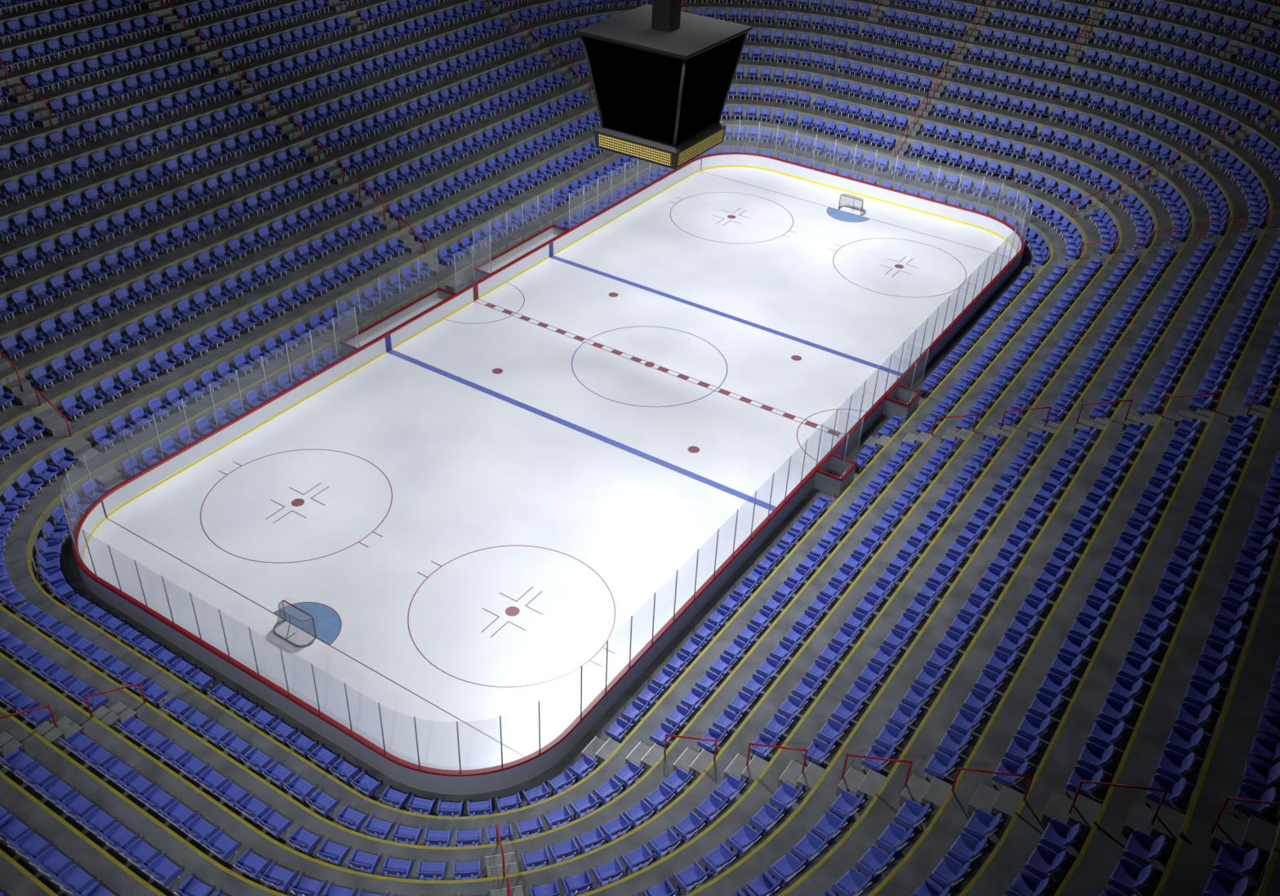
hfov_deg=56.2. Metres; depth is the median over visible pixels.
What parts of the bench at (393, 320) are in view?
post, post, post, cap rail, bench seat, post, post, post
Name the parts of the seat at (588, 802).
panel, backrest, panel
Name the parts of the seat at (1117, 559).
panel, seat, panel, backrest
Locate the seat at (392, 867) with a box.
[380,855,413,878]
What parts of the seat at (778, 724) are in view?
panel, seat, panel, backrest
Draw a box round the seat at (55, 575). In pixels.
[38,567,65,585]
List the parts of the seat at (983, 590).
panel, seat, panel, backrest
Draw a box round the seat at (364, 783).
[349,771,381,797]
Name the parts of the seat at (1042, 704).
panel, seat, panel, backrest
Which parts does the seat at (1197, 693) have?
panel, seat, panel, backrest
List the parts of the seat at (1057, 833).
panel, seat, panel, backrest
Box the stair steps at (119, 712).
[91,700,138,733]
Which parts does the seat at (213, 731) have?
backrest, panel, seat, panel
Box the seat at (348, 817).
[333,804,367,831]
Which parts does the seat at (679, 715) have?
panel, seat, panel, backrest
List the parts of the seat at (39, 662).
backrest, panel, seat, panel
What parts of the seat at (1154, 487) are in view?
panel, seat, panel, backrest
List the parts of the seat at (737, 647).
panel, seat, panel, backrest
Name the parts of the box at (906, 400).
cap rail, post, post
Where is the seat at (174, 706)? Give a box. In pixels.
[159,695,191,720]
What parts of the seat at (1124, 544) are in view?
panel, seat, panel, backrest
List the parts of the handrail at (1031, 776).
post, rail, post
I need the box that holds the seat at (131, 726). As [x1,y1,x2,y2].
[115,715,150,742]
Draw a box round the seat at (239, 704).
[225,694,256,719]
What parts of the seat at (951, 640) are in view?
panel, seat, panel, backrest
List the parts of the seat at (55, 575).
backrest, panel, panel, seat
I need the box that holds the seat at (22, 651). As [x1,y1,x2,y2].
[6,642,39,666]
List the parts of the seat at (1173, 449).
panel, seat, panel, backrest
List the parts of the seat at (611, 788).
panel, seat, backrest, panel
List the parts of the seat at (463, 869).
panel, backrest, panel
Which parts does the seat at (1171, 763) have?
panel, seat, panel, backrest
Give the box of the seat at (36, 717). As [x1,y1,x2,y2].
[17,702,53,726]
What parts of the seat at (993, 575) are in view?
panel, seat, panel, backrest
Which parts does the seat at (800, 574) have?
panel, seat, panel, backrest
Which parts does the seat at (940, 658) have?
panel, seat, panel, backrest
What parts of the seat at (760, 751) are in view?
panel, seat, panel, backrest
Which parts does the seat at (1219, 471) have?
panel, seat, panel, backrest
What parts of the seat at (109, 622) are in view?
backrest, panel, seat, panel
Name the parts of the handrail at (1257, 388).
post, rail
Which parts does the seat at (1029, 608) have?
panel, seat, panel, backrest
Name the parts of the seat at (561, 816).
panel, backrest, panel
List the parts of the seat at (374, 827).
panel, backrest, seat, panel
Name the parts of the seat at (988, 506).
panel, seat, panel, backrest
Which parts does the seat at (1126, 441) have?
panel, seat, panel, backrest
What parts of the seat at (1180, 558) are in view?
panel, seat, panel, backrest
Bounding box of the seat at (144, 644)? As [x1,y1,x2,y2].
[129,635,159,658]
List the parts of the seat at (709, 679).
panel, seat, panel, backrest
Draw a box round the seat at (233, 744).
[218,733,251,760]
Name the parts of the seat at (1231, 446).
panel, seat, panel, backrest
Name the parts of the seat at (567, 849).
panel, backrest, panel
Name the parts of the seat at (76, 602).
backrest, panel, seat, panel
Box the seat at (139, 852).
[118,837,159,870]
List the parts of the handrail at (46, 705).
rail, post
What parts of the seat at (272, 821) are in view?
backrest, panel, seat, panel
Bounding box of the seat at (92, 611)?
[79,604,108,626]
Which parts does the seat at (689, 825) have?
panel, seat, backrest, panel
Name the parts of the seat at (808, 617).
panel, seat, panel, backrest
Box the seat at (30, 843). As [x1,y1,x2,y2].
[7,829,50,860]
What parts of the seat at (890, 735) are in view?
panel, seat, panel, backrest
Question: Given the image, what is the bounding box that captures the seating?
[0,0,1279,895]
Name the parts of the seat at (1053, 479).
panel, seat, panel, backrest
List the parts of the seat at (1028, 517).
panel, seat, panel, backrest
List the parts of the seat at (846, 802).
panel, seat, panel, backrest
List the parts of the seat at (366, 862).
panel, backrest, panel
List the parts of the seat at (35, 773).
backrest, panel, seat, panel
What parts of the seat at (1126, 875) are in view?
panel, seat, panel, backrest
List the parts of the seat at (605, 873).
panel, backrest, panel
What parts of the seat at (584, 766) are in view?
panel, seat, backrest, panel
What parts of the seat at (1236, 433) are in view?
panel, seat, panel, backrest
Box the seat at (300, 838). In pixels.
[284,826,320,855]
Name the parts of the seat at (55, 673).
backrest, panel, seat, panel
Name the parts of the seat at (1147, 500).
panel, seat, panel, backrest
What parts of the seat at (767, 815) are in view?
panel, seat, panel, backrest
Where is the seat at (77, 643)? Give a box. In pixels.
[62,634,94,657]
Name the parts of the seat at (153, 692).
backrest, panel, seat, panel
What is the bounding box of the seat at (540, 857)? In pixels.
[520,845,550,871]
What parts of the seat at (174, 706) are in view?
backrest, panel, seat, panel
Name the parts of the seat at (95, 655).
backrest, panel, seat, panel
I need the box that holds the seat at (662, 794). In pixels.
[644,782,675,812]
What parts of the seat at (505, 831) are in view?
panel, backrest, panel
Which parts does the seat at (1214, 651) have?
panel, seat, panel, backrest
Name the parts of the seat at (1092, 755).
panel, seat, panel, backrest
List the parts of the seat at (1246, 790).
panel, seat, panel, backrest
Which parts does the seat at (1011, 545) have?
panel, seat, panel, backrest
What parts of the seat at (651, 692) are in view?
panel, seat, panel, backrest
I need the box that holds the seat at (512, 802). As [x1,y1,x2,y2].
[495,791,522,812]
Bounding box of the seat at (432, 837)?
[422,827,451,846]
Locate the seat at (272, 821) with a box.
[255,808,291,838]
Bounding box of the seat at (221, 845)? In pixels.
[200,830,239,861]
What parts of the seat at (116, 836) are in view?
backrest, panel, seat, panel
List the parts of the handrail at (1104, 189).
rail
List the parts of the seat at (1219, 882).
panel, seat, panel, backrest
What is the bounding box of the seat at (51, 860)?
[28,846,72,879]
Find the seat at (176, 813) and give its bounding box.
[158,800,195,831]
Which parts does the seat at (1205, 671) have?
panel, seat, panel, backrest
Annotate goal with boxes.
[273,600,316,646]
[838,194,865,215]
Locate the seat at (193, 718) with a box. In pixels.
[177,707,211,733]
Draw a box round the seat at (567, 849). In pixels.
[548,836,579,862]
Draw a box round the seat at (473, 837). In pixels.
[455,827,480,846]
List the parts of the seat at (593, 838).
panel, backrest, panel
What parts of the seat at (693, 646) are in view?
panel, seat, panel, backrest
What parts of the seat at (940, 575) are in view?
panel, seat, panel, backrest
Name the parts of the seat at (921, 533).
panel, seat, panel, backrest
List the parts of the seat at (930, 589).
panel, seat, panel, backrest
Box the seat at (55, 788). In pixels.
[35,776,75,806]
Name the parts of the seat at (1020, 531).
panel, seat, panel, backrest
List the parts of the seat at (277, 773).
backrest, panel, seat, panel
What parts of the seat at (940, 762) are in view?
panel, seat, panel, backrest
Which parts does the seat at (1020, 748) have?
panel, seat, panel, backrest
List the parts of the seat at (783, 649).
panel, seat, panel, backrest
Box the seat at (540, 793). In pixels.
[522,782,551,804]
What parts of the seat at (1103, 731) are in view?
panel, seat, panel, backrest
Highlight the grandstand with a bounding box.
[0,0,1279,895]
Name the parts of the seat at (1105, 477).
panel, seat, panel, backrest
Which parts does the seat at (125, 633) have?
backrest, panel, seat, panel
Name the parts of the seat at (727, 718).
panel, seat, panel, backrest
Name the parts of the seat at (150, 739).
backrest, panel, seat, panel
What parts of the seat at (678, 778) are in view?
panel, seat, panel, backrest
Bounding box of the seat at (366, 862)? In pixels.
[346,848,380,873]
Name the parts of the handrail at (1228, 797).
post, rail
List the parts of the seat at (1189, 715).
panel, seat, panel, backrest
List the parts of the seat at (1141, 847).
panel, seat, panel, backrest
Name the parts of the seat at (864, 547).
panel, seat, panel, backrest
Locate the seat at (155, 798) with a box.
[137,785,175,814]
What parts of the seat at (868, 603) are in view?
panel, seat, panel, backrest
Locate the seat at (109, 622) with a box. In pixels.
[95,613,125,636]
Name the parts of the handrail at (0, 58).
post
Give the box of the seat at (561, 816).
[543,804,573,829]
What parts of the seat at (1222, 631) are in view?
panel, seat, panel, backrest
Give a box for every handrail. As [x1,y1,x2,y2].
[0,57,8,79]
[0,351,23,391]
[0,704,57,728]
[19,77,52,125]
[34,386,71,436]
[84,682,145,717]
[159,0,185,31]
[197,29,225,72]
[236,65,264,108]
[275,102,302,140]
[316,139,344,182]
[340,0,363,30]
[357,177,385,220]
[398,214,425,253]
[488,0,509,24]
[495,823,505,877]
[506,875,512,895]
[520,17,542,49]
[555,48,577,84]
[663,733,717,760]
[746,742,808,773]
[840,753,912,790]
[893,124,909,157]
[913,92,928,128]
[931,413,978,435]
[933,60,948,97]
[951,766,1033,799]
[953,29,968,61]
[971,0,986,35]
[999,406,1051,431]
[1068,779,1168,823]
[1071,188,1105,217]
[1074,18,1089,55]
[1075,399,1133,426]
[1079,238,1119,258]
[1092,0,1104,24]
[1118,163,1154,197]
[1135,226,1178,250]
[1160,391,1222,416]
[1168,137,1204,172]
[1196,215,1244,243]
[1210,795,1279,831]
[1220,112,1257,142]
[1223,22,1251,57]
[1246,385,1279,415]
[1260,0,1279,24]
[1266,209,1279,227]
[1268,100,1279,122]
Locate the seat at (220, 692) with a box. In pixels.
[206,682,237,706]
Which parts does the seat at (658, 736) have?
panel, seat, panel, backrest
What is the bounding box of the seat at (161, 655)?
[147,646,177,669]
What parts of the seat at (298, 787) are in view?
backrest, panel, seat, panel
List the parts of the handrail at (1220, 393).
post, rail, post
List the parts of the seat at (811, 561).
panel, seat, panel, backrest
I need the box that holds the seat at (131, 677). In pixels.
[116,668,149,693]
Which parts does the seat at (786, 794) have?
panel, seat, panel, backrest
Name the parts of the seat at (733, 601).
panel, seat, panel, backrest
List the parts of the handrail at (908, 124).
rail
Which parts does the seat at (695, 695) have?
panel, seat, panel, backrest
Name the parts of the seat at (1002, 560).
panel, seat, panel, backrest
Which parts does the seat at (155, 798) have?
backrest, panel, seat, panel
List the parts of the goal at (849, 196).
frame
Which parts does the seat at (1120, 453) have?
panel, seat, panel, backrest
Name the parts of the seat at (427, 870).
panel, backrest, panel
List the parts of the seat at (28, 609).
backrest, panel, seat, panel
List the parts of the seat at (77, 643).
backrest, panel, seat, panel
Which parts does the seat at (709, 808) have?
panel, seat, panel, backrest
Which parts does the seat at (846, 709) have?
panel, seat, panel, backrest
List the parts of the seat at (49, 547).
backrest, panel, seat, panel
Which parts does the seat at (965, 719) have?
panel, seat, panel, backrest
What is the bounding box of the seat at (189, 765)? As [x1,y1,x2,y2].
[173,753,208,781]
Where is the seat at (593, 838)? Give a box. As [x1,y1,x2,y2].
[575,826,607,853]
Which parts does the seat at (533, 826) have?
panel, backrest, panel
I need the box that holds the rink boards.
[71,152,1025,794]
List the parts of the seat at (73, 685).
backrest, panel, seat, panel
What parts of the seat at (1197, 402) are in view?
panel, seat, panel, backrest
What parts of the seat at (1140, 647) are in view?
panel, seat, panel, backrest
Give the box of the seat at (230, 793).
[213,780,248,808]
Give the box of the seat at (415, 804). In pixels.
[405,794,435,814]
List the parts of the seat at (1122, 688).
panel, seat, panel, backrest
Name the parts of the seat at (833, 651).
panel, seat, panel, backrest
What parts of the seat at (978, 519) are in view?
panel, seat, panel, backrest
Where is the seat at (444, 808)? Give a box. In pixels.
[436,799,462,816]
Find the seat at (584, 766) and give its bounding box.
[568,753,597,779]
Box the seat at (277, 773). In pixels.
[260,760,293,787]
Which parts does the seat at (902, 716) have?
panel, seat, panel, backrest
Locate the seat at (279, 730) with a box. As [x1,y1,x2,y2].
[265,719,296,744]
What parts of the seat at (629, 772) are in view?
panel, seat, panel, backrest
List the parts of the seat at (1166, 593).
panel, seat, panel, backrest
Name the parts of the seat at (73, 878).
backrest, panel, seat, panel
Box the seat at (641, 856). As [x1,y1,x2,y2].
[621,843,655,872]
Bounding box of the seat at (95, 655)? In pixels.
[80,645,112,669]
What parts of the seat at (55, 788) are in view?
backrest, panel, seat, panel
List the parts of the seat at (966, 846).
panel, seat, panel, backrest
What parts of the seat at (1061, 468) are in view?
panel, seat, panel, backrest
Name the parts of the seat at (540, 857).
panel, backrest, panel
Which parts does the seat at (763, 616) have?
panel, seat, panel, backrest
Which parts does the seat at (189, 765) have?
backrest, panel, seat, panel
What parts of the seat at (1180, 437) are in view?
panel, seat, panel, backrest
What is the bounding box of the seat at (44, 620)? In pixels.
[29,612,60,635]
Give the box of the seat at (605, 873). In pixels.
[591,857,625,886]
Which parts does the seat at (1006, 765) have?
panel, seat, panel, backrest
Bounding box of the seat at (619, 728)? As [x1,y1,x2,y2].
[604,716,632,742]
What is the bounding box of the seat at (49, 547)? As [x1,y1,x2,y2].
[35,536,62,559]
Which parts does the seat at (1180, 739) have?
panel, seat, panel, backrest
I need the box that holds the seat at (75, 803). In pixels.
[55,791,95,822]
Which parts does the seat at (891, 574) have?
panel, seat, panel, backrest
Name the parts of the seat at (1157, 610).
panel, seat, panel, backrest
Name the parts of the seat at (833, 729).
panel, seat, panel, backrest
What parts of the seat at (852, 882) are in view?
panel, seat, panel, backrest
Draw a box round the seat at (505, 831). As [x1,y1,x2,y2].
[485,822,512,843]
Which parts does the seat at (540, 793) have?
panel, backrest, panel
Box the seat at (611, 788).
[593,776,623,803]
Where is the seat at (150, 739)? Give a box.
[133,727,168,755]
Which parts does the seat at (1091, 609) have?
panel, seat, panel, backrest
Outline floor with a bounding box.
[35,239,1048,816]
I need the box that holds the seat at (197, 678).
[183,668,214,693]
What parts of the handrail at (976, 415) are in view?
post, rail, post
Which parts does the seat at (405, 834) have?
panel, backrest, seat, panel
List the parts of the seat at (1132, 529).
panel, seat, panel, backrest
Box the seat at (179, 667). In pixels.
[165,657,195,680]
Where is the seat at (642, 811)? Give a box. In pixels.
[622,798,655,827]
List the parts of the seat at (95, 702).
backrest, panel, seat, panel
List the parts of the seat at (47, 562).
backrest, panel, panel, seat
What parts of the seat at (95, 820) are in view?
backrest, panel, seat, panel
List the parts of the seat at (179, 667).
backrest, panel, seat, panel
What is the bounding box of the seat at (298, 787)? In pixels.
[282,774,315,802]
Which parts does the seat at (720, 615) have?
panel, seat, panel, backrest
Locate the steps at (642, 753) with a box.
[625,741,666,773]
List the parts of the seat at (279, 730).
backrest, panel, seat, panel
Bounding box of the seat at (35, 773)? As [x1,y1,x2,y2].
[15,761,54,791]
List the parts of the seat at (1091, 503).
panel, seat, panel, backrest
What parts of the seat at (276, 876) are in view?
panel, backrest, seat, panel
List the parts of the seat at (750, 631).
panel, seat, panel, backrest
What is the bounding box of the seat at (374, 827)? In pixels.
[360,815,393,839]
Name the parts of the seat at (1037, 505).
panel, seat, panel, backrest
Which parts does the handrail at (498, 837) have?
post, rail, post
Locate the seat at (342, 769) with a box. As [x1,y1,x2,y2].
[327,757,359,784]
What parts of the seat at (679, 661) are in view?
panel, seat, panel, backrest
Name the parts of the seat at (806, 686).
panel, seat, panel, backrest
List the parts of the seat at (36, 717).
backrest, panel, seat, panel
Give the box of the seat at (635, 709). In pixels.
[621,699,648,724]
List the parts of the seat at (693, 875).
panel, seat, backrest, panel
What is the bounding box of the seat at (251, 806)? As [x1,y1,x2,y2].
[234,794,270,823]
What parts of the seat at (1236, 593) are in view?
panel, seat, panel, backrest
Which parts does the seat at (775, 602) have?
panel, seat, panel, backrest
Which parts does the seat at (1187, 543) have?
panel, seat, panel, backrest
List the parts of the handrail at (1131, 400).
post, rail, post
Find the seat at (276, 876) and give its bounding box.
[257,862,297,893]
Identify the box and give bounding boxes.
[813,417,863,497]
[881,349,928,422]
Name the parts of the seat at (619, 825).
panel, backrest, panel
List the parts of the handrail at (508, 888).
post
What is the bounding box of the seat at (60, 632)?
[45,622,77,646]
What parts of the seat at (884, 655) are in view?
panel, seat, panel, backrest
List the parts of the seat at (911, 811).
panel, seat, panel, backrest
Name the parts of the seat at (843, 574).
panel, seat, panel, backrest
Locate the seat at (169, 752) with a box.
[153,740,188,768]
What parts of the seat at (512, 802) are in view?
panel, backrest, panel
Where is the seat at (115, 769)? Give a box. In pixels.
[97,757,134,786]
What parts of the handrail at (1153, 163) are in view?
rail, post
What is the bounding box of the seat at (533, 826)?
[515,815,543,837]
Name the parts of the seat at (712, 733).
panel, seat, panel, backrest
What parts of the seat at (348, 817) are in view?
panel, backrest, seat, panel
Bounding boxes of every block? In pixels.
[0,66,8,76]
[0,353,11,371]
[0,731,25,768]
[1,82,33,102]
[4,377,40,404]
[27,106,58,127]
[34,407,71,435]
[64,437,102,466]
[95,468,124,490]
[136,0,160,9]
[157,13,183,31]
[180,35,207,52]
[204,56,230,74]
[227,77,253,95]
[250,99,277,117]
[275,121,301,139]
[298,143,324,162]
[323,0,346,12]
[323,165,348,184]
[344,15,367,31]
[347,187,373,207]
[372,210,397,230]
[396,233,422,253]
[421,256,447,276]
[445,279,465,293]
[479,0,498,13]
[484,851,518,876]
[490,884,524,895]
[499,17,519,31]
[519,35,538,48]
[539,53,559,66]
[560,70,579,84]
[579,88,595,102]
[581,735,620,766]
[777,759,825,798]
[835,766,886,808]
[862,434,891,454]
[866,8,884,22]
[879,0,895,5]
[891,140,911,156]
[898,773,952,818]
[900,431,930,452]
[903,120,923,136]
[916,102,935,116]
[928,83,946,97]
[939,64,958,79]
[940,427,972,448]
[951,45,969,60]
[962,27,981,41]
[967,782,1024,829]
[973,10,991,23]
[982,424,1015,446]
[984,0,1001,6]
[1021,263,1044,278]
[1026,420,1060,444]
[1040,790,1102,841]
[1053,257,1076,273]
[1065,48,1084,62]
[1073,416,1108,440]
[1075,29,1094,44]
[1076,204,1100,219]
[1086,11,1105,25]
[1087,252,1111,267]
[1097,0,1113,7]
[1106,189,1129,204]
[1121,800,1186,855]
[1122,246,1147,262]
[1122,412,1159,437]
[1135,174,1159,190]
[1158,240,1184,257]
[1165,160,1190,174]
[1173,408,1212,435]
[1195,145,1221,159]
[1196,233,1223,250]
[1208,811,1277,868]
[1218,44,1243,59]
[1225,129,1251,145]
[1227,403,1268,431]
[1235,226,1263,244]
[1240,27,1264,42]
[1255,115,1279,129]
[1260,10,1279,25]
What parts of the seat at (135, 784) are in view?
backrest, panel, seat, panel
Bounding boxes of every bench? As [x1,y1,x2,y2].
[335,248,454,356]
[472,187,567,281]
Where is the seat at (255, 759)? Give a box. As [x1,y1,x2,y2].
[239,746,272,773]
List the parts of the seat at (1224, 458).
panel, seat, panel, backrest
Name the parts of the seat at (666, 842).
panel, seat, backrest, panel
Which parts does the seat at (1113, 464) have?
panel, seat, panel, backrest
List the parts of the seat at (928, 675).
panel, seat, panel, backrest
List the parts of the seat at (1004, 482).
panel, seat, panel, backrest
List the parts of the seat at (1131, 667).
panel, seat, panel, backrest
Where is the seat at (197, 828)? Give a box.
[179,814,217,845]
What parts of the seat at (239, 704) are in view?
backrest, panel, seat, panel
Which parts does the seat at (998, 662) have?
panel, seat, panel, backrest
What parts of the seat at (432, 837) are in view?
panel, backrest, panel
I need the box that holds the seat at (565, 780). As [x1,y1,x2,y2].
[546,768,576,793]
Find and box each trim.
[0,0,88,20]
[0,0,1279,50]
[0,0,1279,80]
[0,0,1279,895]
[0,0,1279,895]
[0,0,1279,895]
[0,6,1279,895]
[0,26,1273,895]
[0,44,1233,895]
[0,63,1195,895]
[0,83,1158,895]
[0,103,1122,883]
[0,124,1087,848]
[26,145,1053,818]
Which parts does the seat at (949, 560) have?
panel, seat, panel, backrest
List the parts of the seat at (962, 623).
panel, seat, panel, backrest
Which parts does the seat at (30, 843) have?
backrest, panel, seat, panel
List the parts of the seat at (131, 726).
backrest, panel, seat, panel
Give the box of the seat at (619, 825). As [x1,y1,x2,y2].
[600,813,632,840]
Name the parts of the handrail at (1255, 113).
rail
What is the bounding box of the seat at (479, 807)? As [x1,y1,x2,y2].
[466,798,491,815]
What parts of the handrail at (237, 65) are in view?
post, rail, post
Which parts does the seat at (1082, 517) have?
panel, seat, panel, backrest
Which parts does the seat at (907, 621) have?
panel, seat, panel, backrest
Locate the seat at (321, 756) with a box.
[306,744,337,770]
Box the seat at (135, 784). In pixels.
[116,771,154,799]
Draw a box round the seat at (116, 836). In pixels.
[97,822,137,853]
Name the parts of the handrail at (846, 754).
post, rail, post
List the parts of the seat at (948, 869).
panel, seat, panel, backrest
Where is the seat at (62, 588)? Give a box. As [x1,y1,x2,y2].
[46,580,75,602]
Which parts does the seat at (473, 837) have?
panel, backrest, panel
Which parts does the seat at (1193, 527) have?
panel, seat, panel, backrest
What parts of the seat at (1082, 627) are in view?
panel, seat, panel, backrest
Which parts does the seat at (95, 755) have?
backrest, panel, seat, panel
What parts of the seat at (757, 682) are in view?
panel, seat, panel, backrest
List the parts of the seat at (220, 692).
backrest, panel, seat, panel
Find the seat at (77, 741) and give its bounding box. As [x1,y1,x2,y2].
[58,730,95,759]
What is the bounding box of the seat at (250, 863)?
[231,848,270,879]
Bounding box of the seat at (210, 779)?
[192,766,228,795]
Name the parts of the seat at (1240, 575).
panel, seat, panel, backrest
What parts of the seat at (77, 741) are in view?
backrest, panel, seat, panel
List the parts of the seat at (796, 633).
panel, seat, panel, backrest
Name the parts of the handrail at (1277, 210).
post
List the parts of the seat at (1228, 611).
panel, seat, panel, backrest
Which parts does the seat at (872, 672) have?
panel, seat, panel, backrest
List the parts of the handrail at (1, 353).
rail, post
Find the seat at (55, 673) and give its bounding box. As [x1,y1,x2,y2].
[40,664,73,689]
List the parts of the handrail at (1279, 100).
post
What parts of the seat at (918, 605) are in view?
panel, seat, panel, backrest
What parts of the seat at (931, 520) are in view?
panel, seat, panel, backrest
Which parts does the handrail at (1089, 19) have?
rail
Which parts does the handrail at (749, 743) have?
post, rail, post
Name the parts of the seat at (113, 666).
backrest, panel, seat, panel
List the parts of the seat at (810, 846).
panel, seat, panel, backrest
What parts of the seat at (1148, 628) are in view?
panel, seat, panel, backrest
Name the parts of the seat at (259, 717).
backrest, panel, seat, panel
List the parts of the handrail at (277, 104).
rail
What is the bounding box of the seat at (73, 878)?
[50,862,95,895]
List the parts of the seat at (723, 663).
panel, seat, panel, backrest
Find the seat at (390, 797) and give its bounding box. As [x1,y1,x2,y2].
[377,786,408,808]
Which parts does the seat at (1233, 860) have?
panel, seat, panel, backrest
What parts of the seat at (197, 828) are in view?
backrest, panel, seat, panel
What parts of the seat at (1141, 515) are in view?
panel, seat, panel, backrest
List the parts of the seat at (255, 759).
backrest, panel, seat, panel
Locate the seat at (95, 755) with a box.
[77,743,115,773]
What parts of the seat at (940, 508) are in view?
panel, seat, panel, backrest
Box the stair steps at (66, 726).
[32,715,84,750]
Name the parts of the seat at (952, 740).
panel, seat, panel, backrest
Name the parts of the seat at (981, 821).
panel, seat, panel, backrest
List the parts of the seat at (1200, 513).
panel, seat, panel, backrest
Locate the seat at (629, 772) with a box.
[613,760,644,787]
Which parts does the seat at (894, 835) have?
panel, seat, panel, backrest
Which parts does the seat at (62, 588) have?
backrest, panel, seat, panel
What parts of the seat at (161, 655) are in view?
backrest, panel, seat, panel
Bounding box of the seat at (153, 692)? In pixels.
[135,680,168,706]
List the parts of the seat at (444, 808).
panel, backrest, panel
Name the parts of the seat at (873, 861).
panel, seat, panel, backrest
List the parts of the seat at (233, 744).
backrest, panel, seat, panel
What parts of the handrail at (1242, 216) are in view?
post, rail, post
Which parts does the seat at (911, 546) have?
panel, seat, panel, backrest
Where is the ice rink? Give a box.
[83,166,1016,769]
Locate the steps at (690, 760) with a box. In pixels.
[672,746,714,782]
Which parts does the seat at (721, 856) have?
panel, seat, backrest, panel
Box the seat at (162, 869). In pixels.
[141,853,182,887]
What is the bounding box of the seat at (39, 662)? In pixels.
[22,653,56,678]
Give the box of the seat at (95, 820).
[75,806,115,837]
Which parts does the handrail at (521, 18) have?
rail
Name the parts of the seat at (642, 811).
panel, seat, backrest, panel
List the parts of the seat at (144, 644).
backrest, panel, seat, panel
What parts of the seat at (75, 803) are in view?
backrest, panel, seat, panel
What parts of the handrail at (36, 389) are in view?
post, rail, post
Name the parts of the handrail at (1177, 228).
rail, post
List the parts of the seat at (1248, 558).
seat, panel, panel, backrest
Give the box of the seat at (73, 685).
[57,675,91,702]
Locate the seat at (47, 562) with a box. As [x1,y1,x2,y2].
[35,552,60,571]
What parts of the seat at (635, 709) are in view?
panel, seat, panel, backrest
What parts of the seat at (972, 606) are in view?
panel, seat, panel, backrest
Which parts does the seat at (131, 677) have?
backrest, panel, seat, panel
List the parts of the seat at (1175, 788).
panel, seat, panel, backrest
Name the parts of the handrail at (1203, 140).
post, rail, post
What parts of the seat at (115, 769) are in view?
backrest, panel, seat, panel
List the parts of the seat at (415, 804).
panel, backrest, panel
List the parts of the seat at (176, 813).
backrest, panel, seat, panel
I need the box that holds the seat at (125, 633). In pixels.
[112,624,142,647]
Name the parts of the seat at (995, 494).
panel, seat, panel, backrest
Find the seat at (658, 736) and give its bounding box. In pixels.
[649,721,678,746]
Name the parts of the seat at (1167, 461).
panel, seat, panel, backrest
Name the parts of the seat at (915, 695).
panel, seat, panel, backrest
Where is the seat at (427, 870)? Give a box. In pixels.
[417,859,446,879]
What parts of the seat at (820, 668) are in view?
panel, seat, panel, backrest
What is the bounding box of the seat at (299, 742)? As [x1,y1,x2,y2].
[285,731,316,757]
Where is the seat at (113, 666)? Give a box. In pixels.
[98,657,130,681]
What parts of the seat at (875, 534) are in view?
panel, seat, panel, backrest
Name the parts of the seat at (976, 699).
panel, seat, panel, backrest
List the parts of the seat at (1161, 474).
panel, seat, panel, backrest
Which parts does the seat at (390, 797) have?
panel, backrest, panel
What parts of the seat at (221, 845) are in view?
backrest, panel, seat, panel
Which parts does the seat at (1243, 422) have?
seat, panel, panel, backrest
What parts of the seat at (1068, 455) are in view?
panel, seat, panel, backrest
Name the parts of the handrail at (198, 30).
post, rail, post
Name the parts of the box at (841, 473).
cap rail, post, post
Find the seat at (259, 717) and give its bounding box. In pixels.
[245,706,275,731]
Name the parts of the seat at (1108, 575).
panel, seat, panel, backrest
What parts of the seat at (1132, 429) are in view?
panel, seat, panel, backrest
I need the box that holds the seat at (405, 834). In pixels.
[391,822,422,844]
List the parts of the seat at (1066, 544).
panel, seat, panel, backrest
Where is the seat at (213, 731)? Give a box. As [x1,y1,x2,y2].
[198,720,231,746]
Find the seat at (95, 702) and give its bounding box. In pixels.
[74,688,109,711]
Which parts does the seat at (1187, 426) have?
panel, seat, panel, backrest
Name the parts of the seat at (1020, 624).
panel, seat, panel, backrest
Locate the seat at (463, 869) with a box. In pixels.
[453,858,479,879]
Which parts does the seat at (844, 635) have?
panel, seat, panel, backrest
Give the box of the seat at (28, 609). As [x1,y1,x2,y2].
[13,601,44,624]
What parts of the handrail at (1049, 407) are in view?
post, rail, post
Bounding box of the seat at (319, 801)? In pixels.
[305,789,338,817]
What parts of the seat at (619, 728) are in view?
panel, seat, panel, backrest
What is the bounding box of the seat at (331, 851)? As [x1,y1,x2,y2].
[314,838,350,865]
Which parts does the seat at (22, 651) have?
backrest, panel, seat, panel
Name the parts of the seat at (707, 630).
panel, seat, panel, backrest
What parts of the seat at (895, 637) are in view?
panel, seat, panel, backrest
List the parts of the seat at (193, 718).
backrest, panel, seat, panel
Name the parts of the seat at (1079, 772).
panel, seat, panel, backrest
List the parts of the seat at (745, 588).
panel, seat, panel, backrest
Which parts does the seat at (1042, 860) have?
panel, seat, panel, backrest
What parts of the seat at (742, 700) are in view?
panel, seat, panel, backrest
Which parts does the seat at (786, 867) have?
panel, seat, panel, backrest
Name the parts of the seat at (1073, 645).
panel, seat, panel, backrest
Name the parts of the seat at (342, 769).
panel, backrest, seat, panel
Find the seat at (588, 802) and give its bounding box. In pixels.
[569,791,600,817]
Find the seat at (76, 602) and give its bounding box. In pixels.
[62,593,92,615]

